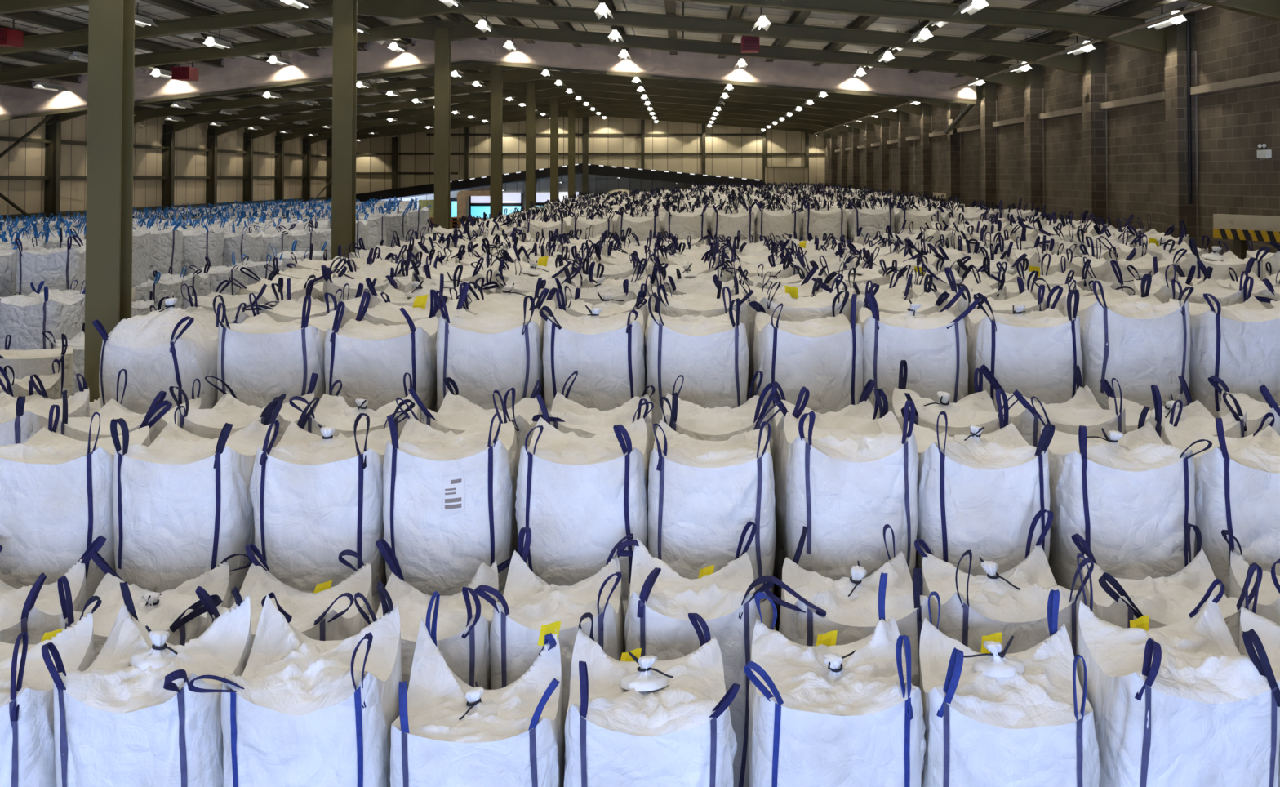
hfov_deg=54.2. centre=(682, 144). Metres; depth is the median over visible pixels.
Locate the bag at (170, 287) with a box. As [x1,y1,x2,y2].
[133,266,186,311]
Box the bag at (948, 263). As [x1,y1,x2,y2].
[937,245,1026,277]
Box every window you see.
[449,198,457,217]
[469,195,489,217]
[502,192,522,214]
[535,192,550,206]
[558,191,568,202]
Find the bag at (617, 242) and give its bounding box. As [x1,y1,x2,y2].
[608,240,661,252]
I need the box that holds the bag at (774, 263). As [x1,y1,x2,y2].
[716,248,782,272]
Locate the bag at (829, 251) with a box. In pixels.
[789,240,841,257]
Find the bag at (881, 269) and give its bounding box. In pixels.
[862,255,945,275]
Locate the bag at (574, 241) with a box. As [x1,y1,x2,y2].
[562,230,618,247]
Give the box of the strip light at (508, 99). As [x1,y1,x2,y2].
[505,97,515,101]
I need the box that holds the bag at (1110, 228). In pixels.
[1066,217,1136,231]
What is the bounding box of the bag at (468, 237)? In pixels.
[466,226,515,239]
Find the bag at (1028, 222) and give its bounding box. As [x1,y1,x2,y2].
[977,213,1035,233]
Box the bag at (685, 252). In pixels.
[673,235,724,257]
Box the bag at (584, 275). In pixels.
[571,257,647,288]
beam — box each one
[0,39,469,120]
[355,163,582,202]
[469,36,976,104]
[582,163,762,185]
[857,144,864,148]
[871,142,879,146]
[886,138,897,143]
[905,134,919,141]
[928,130,946,137]
[956,124,980,132]
[992,116,1023,126]
[1038,106,1082,119]
[1100,91,1164,109]
[1190,71,1279,94]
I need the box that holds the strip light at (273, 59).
[266,52,293,65]
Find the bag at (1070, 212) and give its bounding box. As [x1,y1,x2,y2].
[1025,211,1084,225]
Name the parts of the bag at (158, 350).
filling spout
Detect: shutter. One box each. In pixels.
[471,195,489,203]
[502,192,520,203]
[536,192,550,202]
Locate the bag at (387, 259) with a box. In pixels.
[321,244,393,264]
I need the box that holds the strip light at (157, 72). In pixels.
[150,64,171,78]
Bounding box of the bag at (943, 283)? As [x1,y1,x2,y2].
[915,254,1007,290]
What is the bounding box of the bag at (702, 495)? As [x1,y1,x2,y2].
[647,396,783,602]
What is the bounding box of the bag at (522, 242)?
[511,230,559,246]
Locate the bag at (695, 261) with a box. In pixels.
[646,249,715,275]
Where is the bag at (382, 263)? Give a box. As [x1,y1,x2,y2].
[366,248,435,267]
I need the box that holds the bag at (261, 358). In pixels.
[213,292,337,411]
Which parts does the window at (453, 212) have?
cyan pane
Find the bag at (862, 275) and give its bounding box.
[809,253,897,285]
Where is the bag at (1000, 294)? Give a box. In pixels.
[911,266,1006,305]
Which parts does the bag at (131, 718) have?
filling spout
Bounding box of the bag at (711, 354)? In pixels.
[644,286,749,434]
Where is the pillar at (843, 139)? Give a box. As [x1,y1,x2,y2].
[840,130,848,187]
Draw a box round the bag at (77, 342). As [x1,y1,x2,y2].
[42,323,84,395]
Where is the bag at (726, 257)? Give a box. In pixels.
[721,246,795,266]
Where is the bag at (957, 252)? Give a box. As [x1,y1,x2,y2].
[913,239,979,254]
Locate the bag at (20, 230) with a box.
[0,227,22,242]
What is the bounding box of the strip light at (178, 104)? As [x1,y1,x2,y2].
[169,102,193,108]
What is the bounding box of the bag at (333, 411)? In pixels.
[288,372,420,439]
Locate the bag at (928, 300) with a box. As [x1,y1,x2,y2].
[850,274,950,324]
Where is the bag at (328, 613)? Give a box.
[195,543,373,645]
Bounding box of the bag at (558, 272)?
[493,253,571,293]
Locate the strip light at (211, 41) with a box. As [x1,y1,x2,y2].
[203,30,235,48]
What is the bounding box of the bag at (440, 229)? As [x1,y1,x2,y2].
[426,214,477,237]
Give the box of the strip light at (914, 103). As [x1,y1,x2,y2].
[905,100,919,105]
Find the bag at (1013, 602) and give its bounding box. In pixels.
[914,508,1093,672]
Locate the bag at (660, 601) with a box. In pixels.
[616,520,774,786]
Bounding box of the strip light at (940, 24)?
[924,20,949,27]
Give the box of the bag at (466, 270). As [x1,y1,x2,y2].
[422,246,498,274]
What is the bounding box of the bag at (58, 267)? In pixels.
[15,235,85,296]
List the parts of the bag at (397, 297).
filling spout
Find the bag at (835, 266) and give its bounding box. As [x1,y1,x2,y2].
[779,248,852,275]
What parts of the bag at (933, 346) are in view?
filling spout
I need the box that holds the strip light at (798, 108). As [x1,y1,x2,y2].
[792,106,802,111]
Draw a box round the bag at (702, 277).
[654,257,727,292]
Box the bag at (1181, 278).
[1175,257,1279,288]
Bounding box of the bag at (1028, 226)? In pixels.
[1009,211,1075,243]
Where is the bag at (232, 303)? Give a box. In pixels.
[181,277,286,311]
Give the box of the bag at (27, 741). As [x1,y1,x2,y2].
[0,595,102,786]
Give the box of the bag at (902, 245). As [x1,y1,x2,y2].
[894,234,955,251]
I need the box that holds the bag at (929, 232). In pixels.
[924,217,980,245]
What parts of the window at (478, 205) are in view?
cyan pane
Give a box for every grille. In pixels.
[0,30,5,43]
[172,67,187,78]
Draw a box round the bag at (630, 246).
[613,231,663,250]
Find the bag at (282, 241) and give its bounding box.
[247,223,296,262]
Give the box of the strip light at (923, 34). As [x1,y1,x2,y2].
[906,19,933,43]
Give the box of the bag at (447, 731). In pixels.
[390,591,564,786]
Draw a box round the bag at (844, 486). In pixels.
[777,386,919,582]
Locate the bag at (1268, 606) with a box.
[1221,529,1279,626]
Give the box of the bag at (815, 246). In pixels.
[770,235,820,251]
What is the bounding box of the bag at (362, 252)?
[348,237,413,261]
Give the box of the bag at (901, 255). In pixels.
[847,240,915,265]
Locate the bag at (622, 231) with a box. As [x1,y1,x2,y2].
[582,224,631,244]
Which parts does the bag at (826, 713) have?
filling spout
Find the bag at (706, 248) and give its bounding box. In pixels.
[671,234,719,252]
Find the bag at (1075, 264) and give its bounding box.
[1040,238,1136,277]
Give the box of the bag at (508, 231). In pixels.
[477,218,523,237]
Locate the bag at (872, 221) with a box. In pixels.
[848,198,894,243]
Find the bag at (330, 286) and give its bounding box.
[322,260,412,302]
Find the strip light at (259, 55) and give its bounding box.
[249,53,270,57]
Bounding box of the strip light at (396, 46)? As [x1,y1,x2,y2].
[387,41,408,52]
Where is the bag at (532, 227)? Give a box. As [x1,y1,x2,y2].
[523,211,568,240]
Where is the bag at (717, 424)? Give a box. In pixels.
[662,371,777,453]
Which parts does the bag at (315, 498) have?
filling spout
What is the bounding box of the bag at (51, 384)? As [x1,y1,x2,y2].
[0,359,61,399]
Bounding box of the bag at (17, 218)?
[0,217,33,231]
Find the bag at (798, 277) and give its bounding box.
[724,264,804,285]
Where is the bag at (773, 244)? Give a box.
[720,241,782,256]
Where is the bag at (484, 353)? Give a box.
[435,282,543,412]
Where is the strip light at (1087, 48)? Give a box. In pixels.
[1059,35,1095,55]
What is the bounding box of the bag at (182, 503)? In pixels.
[110,396,283,598]
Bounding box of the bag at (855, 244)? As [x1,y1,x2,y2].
[829,232,885,247]
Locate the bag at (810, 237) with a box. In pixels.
[807,232,853,243]
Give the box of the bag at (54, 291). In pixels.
[30,280,85,295]
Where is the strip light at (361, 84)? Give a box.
[356,80,372,88]
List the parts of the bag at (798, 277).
filling spout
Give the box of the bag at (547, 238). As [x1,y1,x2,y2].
[516,229,568,242]
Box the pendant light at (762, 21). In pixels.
[751,7,771,31]
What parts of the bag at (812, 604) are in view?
filling spout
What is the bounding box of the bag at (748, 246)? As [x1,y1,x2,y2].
[716,235,768,249]
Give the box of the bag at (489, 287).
[413,263,498,299]
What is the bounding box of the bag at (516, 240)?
[501,235,557,254]
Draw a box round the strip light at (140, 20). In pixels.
[134,2,158,26]
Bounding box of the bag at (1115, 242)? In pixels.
[1053,226,1144,256]
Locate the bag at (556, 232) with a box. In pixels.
[505,228,558,248]
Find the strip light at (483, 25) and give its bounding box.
[475,15,497,32]
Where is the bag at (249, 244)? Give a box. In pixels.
[222,224,262,266]
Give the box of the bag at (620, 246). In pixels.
[615,231,663,249]
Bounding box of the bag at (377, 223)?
[355,205,390,249]
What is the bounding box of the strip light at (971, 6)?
[953,0,989,15]
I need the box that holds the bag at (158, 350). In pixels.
[92,295,226,414]
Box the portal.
[457,190,489,226]
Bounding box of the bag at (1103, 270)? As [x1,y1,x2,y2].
[1079,242,1186,283]
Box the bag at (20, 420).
[0,365,89,445]
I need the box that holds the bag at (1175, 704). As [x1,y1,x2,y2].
[1076,552,1279,786]
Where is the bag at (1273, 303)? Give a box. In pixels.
[1254,296,1279,308]
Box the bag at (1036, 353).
[966,284,1082,409]
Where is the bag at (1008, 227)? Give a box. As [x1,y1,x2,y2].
[992,212,1052,233]
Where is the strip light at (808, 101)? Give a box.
[802,99,813,105]
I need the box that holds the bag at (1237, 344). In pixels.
[1168,275,1279,418]
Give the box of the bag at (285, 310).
[241,278,363,328]
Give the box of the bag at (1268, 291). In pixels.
[1228,266,1279,308]
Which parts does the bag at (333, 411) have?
filling spout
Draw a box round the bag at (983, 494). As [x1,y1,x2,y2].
[901,388,1054,576]
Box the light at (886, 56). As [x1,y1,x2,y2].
[873,46,894,62]
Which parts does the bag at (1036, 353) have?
filling spout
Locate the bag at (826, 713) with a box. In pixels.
[743,572,925,786]
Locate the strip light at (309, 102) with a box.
[302,99,319,105]
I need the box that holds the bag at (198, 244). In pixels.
[171,217,226,275]
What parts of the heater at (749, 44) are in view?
casing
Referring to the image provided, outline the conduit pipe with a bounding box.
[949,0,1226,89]
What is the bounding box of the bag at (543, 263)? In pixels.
[495,245,571,273]
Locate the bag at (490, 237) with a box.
[481,225,531,242]
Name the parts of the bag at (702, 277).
filling spout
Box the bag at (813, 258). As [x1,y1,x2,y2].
[791,246,857,263]
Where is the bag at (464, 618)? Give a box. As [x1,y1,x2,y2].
[354,538,512,690]
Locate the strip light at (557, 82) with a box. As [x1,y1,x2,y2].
[554,80,563,85]
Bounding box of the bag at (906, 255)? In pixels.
[851,242,928,262]
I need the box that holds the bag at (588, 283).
[582,261,668,292]
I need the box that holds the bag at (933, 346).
[857,280,979,418]
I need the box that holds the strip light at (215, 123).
[208,121,227,125]
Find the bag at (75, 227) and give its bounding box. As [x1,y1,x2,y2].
[25,217,81,231]
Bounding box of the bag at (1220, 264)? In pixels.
[1161,238,1270,281]
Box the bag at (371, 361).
[324,288,438,422]
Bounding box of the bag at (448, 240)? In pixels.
[443,235,502,251]
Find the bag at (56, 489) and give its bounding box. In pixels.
[0,400,172,600]
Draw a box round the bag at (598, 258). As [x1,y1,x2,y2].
[592,237,650,270]
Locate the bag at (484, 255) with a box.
[470,243,534,259]
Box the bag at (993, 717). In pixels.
[919,589,1100,786]
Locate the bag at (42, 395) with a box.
[26,373,101,417]
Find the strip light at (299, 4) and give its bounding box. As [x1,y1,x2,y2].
[280,0,315,9]
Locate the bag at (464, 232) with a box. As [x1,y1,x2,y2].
[417,224,469,240]
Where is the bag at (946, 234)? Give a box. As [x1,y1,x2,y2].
[937,223,994,248]
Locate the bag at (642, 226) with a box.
[614,208,662,242]
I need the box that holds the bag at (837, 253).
[786,245,844,257]
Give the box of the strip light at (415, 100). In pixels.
[411,98,424,102]
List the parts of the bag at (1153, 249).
filling spout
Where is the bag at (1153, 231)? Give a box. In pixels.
[1098,213,1174,238]
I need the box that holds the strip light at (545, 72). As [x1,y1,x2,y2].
[540,69,552,76]
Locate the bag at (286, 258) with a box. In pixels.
[269,240,327,271]
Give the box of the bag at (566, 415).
[531,370,654,454]
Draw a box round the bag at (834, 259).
[792,243,854,266]
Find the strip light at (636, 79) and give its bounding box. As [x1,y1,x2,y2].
[631,76,642,84]
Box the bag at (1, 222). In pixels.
[0,221,59,232]
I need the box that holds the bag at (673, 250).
[666,242,719,257]
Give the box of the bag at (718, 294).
[645,266,728,311]
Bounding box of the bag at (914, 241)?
[875,231,924,248]
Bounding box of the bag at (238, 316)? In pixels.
[157,285,279,326]
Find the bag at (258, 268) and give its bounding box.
[231,251,283,285]
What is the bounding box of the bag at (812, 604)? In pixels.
[763,524,929,687]
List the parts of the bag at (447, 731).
filling spout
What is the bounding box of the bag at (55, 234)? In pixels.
[8,226,70,237]
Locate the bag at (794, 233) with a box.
[756,231,802,242]
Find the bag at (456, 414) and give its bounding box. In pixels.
[408,377,542,550]
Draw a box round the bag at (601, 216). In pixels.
[595,205,640,234]
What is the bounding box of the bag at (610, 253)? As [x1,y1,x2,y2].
[604,235,661,260]
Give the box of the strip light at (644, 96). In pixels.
[640,94,648,99]
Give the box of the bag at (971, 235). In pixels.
[952,219,1021,249]
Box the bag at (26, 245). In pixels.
[0,231,44,294]
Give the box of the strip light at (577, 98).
[574,96,582,100]
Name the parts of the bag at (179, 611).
filling spout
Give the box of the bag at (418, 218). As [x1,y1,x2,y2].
[396,201,431,240]
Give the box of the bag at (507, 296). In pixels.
[457,277,549,306]
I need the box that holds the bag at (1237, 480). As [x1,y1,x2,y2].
[1164,400,1279,597]
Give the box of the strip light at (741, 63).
[733,56,747,68]
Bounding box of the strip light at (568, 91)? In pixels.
[565,88,574,93]
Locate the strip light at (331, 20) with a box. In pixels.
[323,17,333,22]
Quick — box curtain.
[418,200,434,216]
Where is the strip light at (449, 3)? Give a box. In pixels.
[439,0,464,7]
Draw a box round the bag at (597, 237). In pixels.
[568,229,610,239]
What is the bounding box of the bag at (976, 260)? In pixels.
[915,241,996,270]
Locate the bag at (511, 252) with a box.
[481,236,545,257]
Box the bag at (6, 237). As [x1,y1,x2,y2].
[0,226,45,240]
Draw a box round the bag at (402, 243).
[392,231,451,247]
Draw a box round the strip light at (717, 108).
[714,106,721,111]
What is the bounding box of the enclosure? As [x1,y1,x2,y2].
[764,166,808,185]
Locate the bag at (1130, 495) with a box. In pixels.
[1031,395,1212,591]
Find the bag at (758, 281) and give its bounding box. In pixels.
[753,263,837,292]
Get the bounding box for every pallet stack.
[429,216,434,226]
[449,216,474,229]
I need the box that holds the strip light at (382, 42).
[374,40,393,44]
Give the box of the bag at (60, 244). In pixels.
[57,227,85,248]
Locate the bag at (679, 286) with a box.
[666,257,745,296]
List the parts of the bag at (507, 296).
filling spout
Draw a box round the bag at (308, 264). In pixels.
[290,243,364,271]
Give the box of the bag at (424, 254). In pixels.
[408,242,475,261]
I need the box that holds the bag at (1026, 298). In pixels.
[944,266,1046,337]
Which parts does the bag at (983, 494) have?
filling spout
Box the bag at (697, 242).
[659,231,711,247]
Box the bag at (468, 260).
[454,241,522,266]
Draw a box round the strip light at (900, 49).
[885,30,904,51]
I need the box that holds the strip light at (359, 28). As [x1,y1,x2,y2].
[356,23,368,34]
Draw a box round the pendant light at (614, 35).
[608,28,623,42]
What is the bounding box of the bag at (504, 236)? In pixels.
[458,234,509,248]
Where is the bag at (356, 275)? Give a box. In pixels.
[332,258,421,282]
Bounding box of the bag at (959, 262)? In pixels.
[956,253,1050,279]
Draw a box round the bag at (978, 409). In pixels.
[892,360,1022,436]
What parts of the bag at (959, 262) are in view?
filling spout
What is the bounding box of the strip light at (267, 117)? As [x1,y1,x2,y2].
[259,115,276,119]
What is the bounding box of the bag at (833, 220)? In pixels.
[800,197,847,244]
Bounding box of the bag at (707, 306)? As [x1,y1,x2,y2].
[657,275,753,395]
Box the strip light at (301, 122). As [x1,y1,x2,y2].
[293,120,308,124]
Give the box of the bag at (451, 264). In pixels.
[432,247,506,268]
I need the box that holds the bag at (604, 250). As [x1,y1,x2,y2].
[555,233,617,255]
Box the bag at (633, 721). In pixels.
[563,612,740,786]
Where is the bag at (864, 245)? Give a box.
[823,233,872,249]
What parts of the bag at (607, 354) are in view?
filling spout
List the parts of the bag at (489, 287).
filling spout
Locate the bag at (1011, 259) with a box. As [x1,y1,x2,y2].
[990,235,1063,265]
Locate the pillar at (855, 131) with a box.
[851,127,859,189]
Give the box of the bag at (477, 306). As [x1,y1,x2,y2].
[458,281,556,401]
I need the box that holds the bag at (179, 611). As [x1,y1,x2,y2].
[57,551,253,658]
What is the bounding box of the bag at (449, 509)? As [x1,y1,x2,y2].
[382,389,519,595]
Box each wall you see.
[0,114,327,221]
[355,115,825,194]
[385,173,703,216]
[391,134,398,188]
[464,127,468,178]
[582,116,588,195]
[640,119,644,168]
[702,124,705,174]
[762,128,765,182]
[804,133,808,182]
[824,5,1279,254]
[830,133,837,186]
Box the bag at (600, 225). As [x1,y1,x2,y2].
[568,208,614,239]
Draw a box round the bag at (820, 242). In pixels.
[782,232,833,248]
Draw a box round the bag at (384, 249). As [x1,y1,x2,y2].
[355,235,426,255]
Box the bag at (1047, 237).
[1033,219,1100,249]
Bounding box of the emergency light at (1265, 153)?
[1257,143,1271,159]
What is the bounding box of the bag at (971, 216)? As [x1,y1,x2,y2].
[937,204,990,224]
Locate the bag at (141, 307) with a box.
[131,291,155,317]
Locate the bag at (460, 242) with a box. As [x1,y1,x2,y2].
[448,229,503,249]
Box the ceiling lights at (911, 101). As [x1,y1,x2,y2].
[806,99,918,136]
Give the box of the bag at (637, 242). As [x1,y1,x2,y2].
[631,232,679,246]
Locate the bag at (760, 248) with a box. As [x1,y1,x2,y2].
[720,235,772,253]
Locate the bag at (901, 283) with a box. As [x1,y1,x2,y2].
[834,262,916,294]
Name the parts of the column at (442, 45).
cap plate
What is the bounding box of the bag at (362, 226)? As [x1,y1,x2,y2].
[327,212,368,253]
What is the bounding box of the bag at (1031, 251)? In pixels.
[984,231,1054,255]
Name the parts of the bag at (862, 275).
filling spout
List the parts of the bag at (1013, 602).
filling spout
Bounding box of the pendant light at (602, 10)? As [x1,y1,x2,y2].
[594,2,613,19]
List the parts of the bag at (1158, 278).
filling spout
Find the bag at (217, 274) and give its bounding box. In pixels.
[189,256,248,295]
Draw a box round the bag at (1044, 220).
[1031,207,1088,224]
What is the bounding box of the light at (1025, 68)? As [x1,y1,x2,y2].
[1004,59,1031,73]
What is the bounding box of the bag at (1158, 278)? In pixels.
[1083,256,1195,294]
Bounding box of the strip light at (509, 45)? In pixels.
[502,38,519,51]
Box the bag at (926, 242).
[885,232,945,248]
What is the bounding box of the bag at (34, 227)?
[32,221,84,237]
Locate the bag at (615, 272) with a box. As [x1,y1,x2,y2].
[565,247,646,279]
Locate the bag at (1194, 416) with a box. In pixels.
[1100,375,1247,442]
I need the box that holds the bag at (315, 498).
[248,397,408,595]
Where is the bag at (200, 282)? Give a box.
[152,262,209,309]
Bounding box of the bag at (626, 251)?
[612,237,675,254]
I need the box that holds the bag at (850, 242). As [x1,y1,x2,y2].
[845,240,905,257]
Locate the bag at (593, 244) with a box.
[539,243,603,261]
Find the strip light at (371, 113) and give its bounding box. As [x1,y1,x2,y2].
[363,112,376,116]
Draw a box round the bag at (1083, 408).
[979,364,1125,446]
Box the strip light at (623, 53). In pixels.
[617,48,631,59]
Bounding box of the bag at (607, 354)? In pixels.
[538,288,647,412]
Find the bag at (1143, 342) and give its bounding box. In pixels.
[1064,273,1194,410]
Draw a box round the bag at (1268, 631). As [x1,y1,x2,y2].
[1239,563,1279,786]
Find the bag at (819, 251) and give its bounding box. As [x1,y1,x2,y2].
[777,240,828,255]
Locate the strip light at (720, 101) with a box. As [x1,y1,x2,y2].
[716,100,724,105]
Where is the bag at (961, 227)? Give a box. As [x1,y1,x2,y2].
[931,213,983,232]
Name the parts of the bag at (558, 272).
filling spout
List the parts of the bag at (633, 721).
filling spout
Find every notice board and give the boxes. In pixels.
[933,192,946,199]
[948,119,953,134]
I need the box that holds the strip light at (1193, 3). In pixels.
[1183,1,1212,8]
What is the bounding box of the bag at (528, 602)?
[474,527,633,786]
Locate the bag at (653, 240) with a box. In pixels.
[613,229,656,245]
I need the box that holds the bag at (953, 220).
[948,212,995,226]
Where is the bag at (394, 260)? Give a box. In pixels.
[391,249,466,263]
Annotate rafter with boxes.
[0,0,88,14]
[0,0,402,54]
[0,20,443,83]
[46,62,490,124]
[133,70,515,124]
[163,80,530,134]
[207,89,543,137]
[244,96,550,141]
[275,102,563,143]
[302,107,568,146]
[327,112,578,147]
[401,0,1084,75]
[442,20,1025,89]
[501,66,947,109]
[515,68,920,115]
[530,79,898,121]
[543,88,880,125]
[557,95,865,129]
[563,102,852,133]
[574,106,840,136]
[578,111,831,138]
[669,0,1166,54]
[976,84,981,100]
[1187,0,1279,22]
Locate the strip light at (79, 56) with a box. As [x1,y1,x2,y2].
[67,44,88,62]
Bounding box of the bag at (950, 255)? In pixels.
[920,238,990,260]
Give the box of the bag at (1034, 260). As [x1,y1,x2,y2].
[1014,236,1097,271]
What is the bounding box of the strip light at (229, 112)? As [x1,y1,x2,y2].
[218,109,239,115]
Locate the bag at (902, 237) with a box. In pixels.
[883,225,928,244]
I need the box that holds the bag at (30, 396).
[15,380,35,402]
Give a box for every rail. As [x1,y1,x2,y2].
[0,136,328,158]
[0,176,328,180]
[0,196,328,219]
[355,152,825,155]
[355,172,457,174]
[426,133,762,135]
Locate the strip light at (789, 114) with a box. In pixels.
[784,112,792,116]
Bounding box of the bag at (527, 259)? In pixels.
[520,244,586,274]
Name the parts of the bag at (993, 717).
filling spout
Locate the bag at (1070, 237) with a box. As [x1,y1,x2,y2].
[1038,223,1131,254]
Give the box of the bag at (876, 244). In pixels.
[831,235,886,255]
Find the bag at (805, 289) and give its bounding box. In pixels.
[733,266,822,387]
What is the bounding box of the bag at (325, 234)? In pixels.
[304,222,331,260]
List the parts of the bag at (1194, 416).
filling spout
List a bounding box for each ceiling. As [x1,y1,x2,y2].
[0,0,1191,128]
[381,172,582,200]
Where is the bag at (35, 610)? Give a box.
[0,535,106,644]
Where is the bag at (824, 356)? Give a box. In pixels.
[748,290,863,438]
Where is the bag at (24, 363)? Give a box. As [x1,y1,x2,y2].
[0,333,73,398]
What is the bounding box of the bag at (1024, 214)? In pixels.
[977,198,1035,219]
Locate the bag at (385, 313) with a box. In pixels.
[358,287,458,325]
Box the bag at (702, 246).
[667,237,714,253]
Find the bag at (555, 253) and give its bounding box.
[544,239,603,257]
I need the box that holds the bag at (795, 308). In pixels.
[755,274,850,324]
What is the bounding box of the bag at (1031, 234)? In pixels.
[1017,213,1093,244]
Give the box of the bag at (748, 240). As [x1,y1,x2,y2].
[706,229,755,245]
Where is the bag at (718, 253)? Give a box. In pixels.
[663,243,729,262]
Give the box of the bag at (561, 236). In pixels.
[559,231,613,247]
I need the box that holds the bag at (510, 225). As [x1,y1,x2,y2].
[506,212,551,228]
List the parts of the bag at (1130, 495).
filling spout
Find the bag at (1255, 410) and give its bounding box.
[1207,375,1279,435]
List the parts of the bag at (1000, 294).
filling spout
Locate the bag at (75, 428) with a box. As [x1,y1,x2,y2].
[57,368,201,443]
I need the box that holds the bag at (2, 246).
[0,240,19,250]
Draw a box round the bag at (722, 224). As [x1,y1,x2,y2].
[710,199,755,242]
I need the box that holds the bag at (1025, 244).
[977,227,1049,256]
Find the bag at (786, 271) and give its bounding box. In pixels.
[723,251,792,281]
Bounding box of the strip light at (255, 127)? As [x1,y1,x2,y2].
[247,125,262,129]
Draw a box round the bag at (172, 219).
[157,216,204,231]
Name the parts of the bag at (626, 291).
filling spout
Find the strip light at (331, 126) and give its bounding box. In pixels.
[322,124,332,128]
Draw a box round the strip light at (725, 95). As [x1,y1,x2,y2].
[720,93,728,98]
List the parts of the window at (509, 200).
cyan pane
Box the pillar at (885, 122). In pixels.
[880,117,889,192]
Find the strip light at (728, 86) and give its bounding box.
[723,84,733,90]
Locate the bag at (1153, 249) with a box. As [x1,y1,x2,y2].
[1117,227,1209,261]
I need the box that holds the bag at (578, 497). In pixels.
[515,394,653,599]
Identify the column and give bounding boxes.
[44,114,61,217]
[84,0,135,402]
[161,124,174,211]
[205,128,217,208]
[242,132,253,204]
[274,135,284,202]
[302,138,311,202]
[325,141,332,200]
[331,0,357,259]
[432,26,452,229]
[489,65,502,217]
[524,82,536,210]
[550,97,559,202]
[568,108,575,198]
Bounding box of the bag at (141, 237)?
[84,217,153,287]
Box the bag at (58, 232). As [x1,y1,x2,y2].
[57,231,78,236]
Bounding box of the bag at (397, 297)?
[365,264,462,307]
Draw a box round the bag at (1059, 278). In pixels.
[995,255,1091,291]
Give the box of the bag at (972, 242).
[960,227,1026,253]
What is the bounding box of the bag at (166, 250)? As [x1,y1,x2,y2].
[132,219,182,279]
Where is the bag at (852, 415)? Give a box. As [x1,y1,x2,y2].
[771,378,886,550]
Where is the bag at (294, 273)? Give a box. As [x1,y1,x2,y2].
[271,253,349,279]
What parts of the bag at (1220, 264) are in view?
filling spout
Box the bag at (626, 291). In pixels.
[552,264,641,308]
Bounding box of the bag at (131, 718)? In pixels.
[41,581,252,786]
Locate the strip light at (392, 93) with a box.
[385,90,400,96]
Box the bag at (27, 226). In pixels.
[0,225,28,236]
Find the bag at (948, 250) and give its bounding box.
[902,235,964,253]
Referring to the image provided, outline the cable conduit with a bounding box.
[1186,20,1192,204]
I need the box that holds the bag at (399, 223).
[381,206,411,246]
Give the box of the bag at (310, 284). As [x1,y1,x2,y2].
[271,278,377,306]
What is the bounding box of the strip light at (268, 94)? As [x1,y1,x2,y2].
[262,90,282,97]
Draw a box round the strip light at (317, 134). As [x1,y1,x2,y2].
[307,133,319,136]
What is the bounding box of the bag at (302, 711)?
[187,581,402,786]
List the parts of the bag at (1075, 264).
filling spout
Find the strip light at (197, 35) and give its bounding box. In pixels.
[177,32,205,39]
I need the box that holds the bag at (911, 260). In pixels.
[853,247,924,270]
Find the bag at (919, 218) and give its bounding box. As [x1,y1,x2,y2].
[893,200,944,234]
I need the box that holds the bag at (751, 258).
[728,240,787,262]
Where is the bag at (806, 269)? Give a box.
[795,250,870,277]
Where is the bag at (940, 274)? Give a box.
[888,258,973,285]
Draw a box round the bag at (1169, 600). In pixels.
[1071,523,1262,651]
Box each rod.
[0,114,53,158]
[0,192,27,215]
[315,179,331,199]
[944,104,974,133]
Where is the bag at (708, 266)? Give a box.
[648,248,717,275]
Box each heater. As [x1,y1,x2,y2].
[0,19,23,47]
[171,62,198,80]
[741,19,759,53]
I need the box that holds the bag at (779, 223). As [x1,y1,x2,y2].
[754,199,804,242]
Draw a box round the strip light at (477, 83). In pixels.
[471,80,485,87]
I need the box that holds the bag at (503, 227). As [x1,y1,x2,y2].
[458,216,511,231]
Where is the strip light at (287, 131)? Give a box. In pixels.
[280,129,293,133]
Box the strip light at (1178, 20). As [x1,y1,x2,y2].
[1138,5,1187,29]
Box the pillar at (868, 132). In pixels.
[864,122,873,191]
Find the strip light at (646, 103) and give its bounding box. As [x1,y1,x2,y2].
[644,101,651,105]
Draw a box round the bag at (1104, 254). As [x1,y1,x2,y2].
[1085,230,1170,260]
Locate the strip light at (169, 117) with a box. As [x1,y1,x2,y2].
[164,115,186,121]
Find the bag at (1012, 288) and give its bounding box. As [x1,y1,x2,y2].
[989,270,1100,300]
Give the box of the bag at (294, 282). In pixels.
[240,257,346,287]
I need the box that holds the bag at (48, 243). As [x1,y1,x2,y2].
[0,227,71,249]
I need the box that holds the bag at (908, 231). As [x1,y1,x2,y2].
[899,219,925,235]
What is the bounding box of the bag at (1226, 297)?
[1127,263,1248,306]
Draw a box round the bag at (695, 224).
[663,203,708,244]
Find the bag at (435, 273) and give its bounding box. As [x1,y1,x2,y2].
[410,252,498,290]
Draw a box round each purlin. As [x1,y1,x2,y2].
[0,10,432,115]
[0,25,404,118]
[0,51,382,120]
[0,62,332,119]
[0,80,323,127]
[66,6,461,111]
[133,106,302,129]
[139,0,483,109]
[229,0,512,106]
[311,0,521,97]
[417,15,462,40]
[442,13,537,69]
[488,0,569,71]
[536,0,608,75]
[598,0,639,77]
[664,0,679,80]
[717,4,742,58]
[764,10,811,62]
[813,15,879,66]
[862,0,986,69]
[907,0,1078,73]
[955,0,1177,76]
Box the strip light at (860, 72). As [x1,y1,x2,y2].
[848,65,866,77]
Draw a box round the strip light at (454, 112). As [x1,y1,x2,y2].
[452,111,462,114]
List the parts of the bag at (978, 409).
filling spout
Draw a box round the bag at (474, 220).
[467,217,509,229]
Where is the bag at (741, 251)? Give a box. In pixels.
[733,235,790,255]

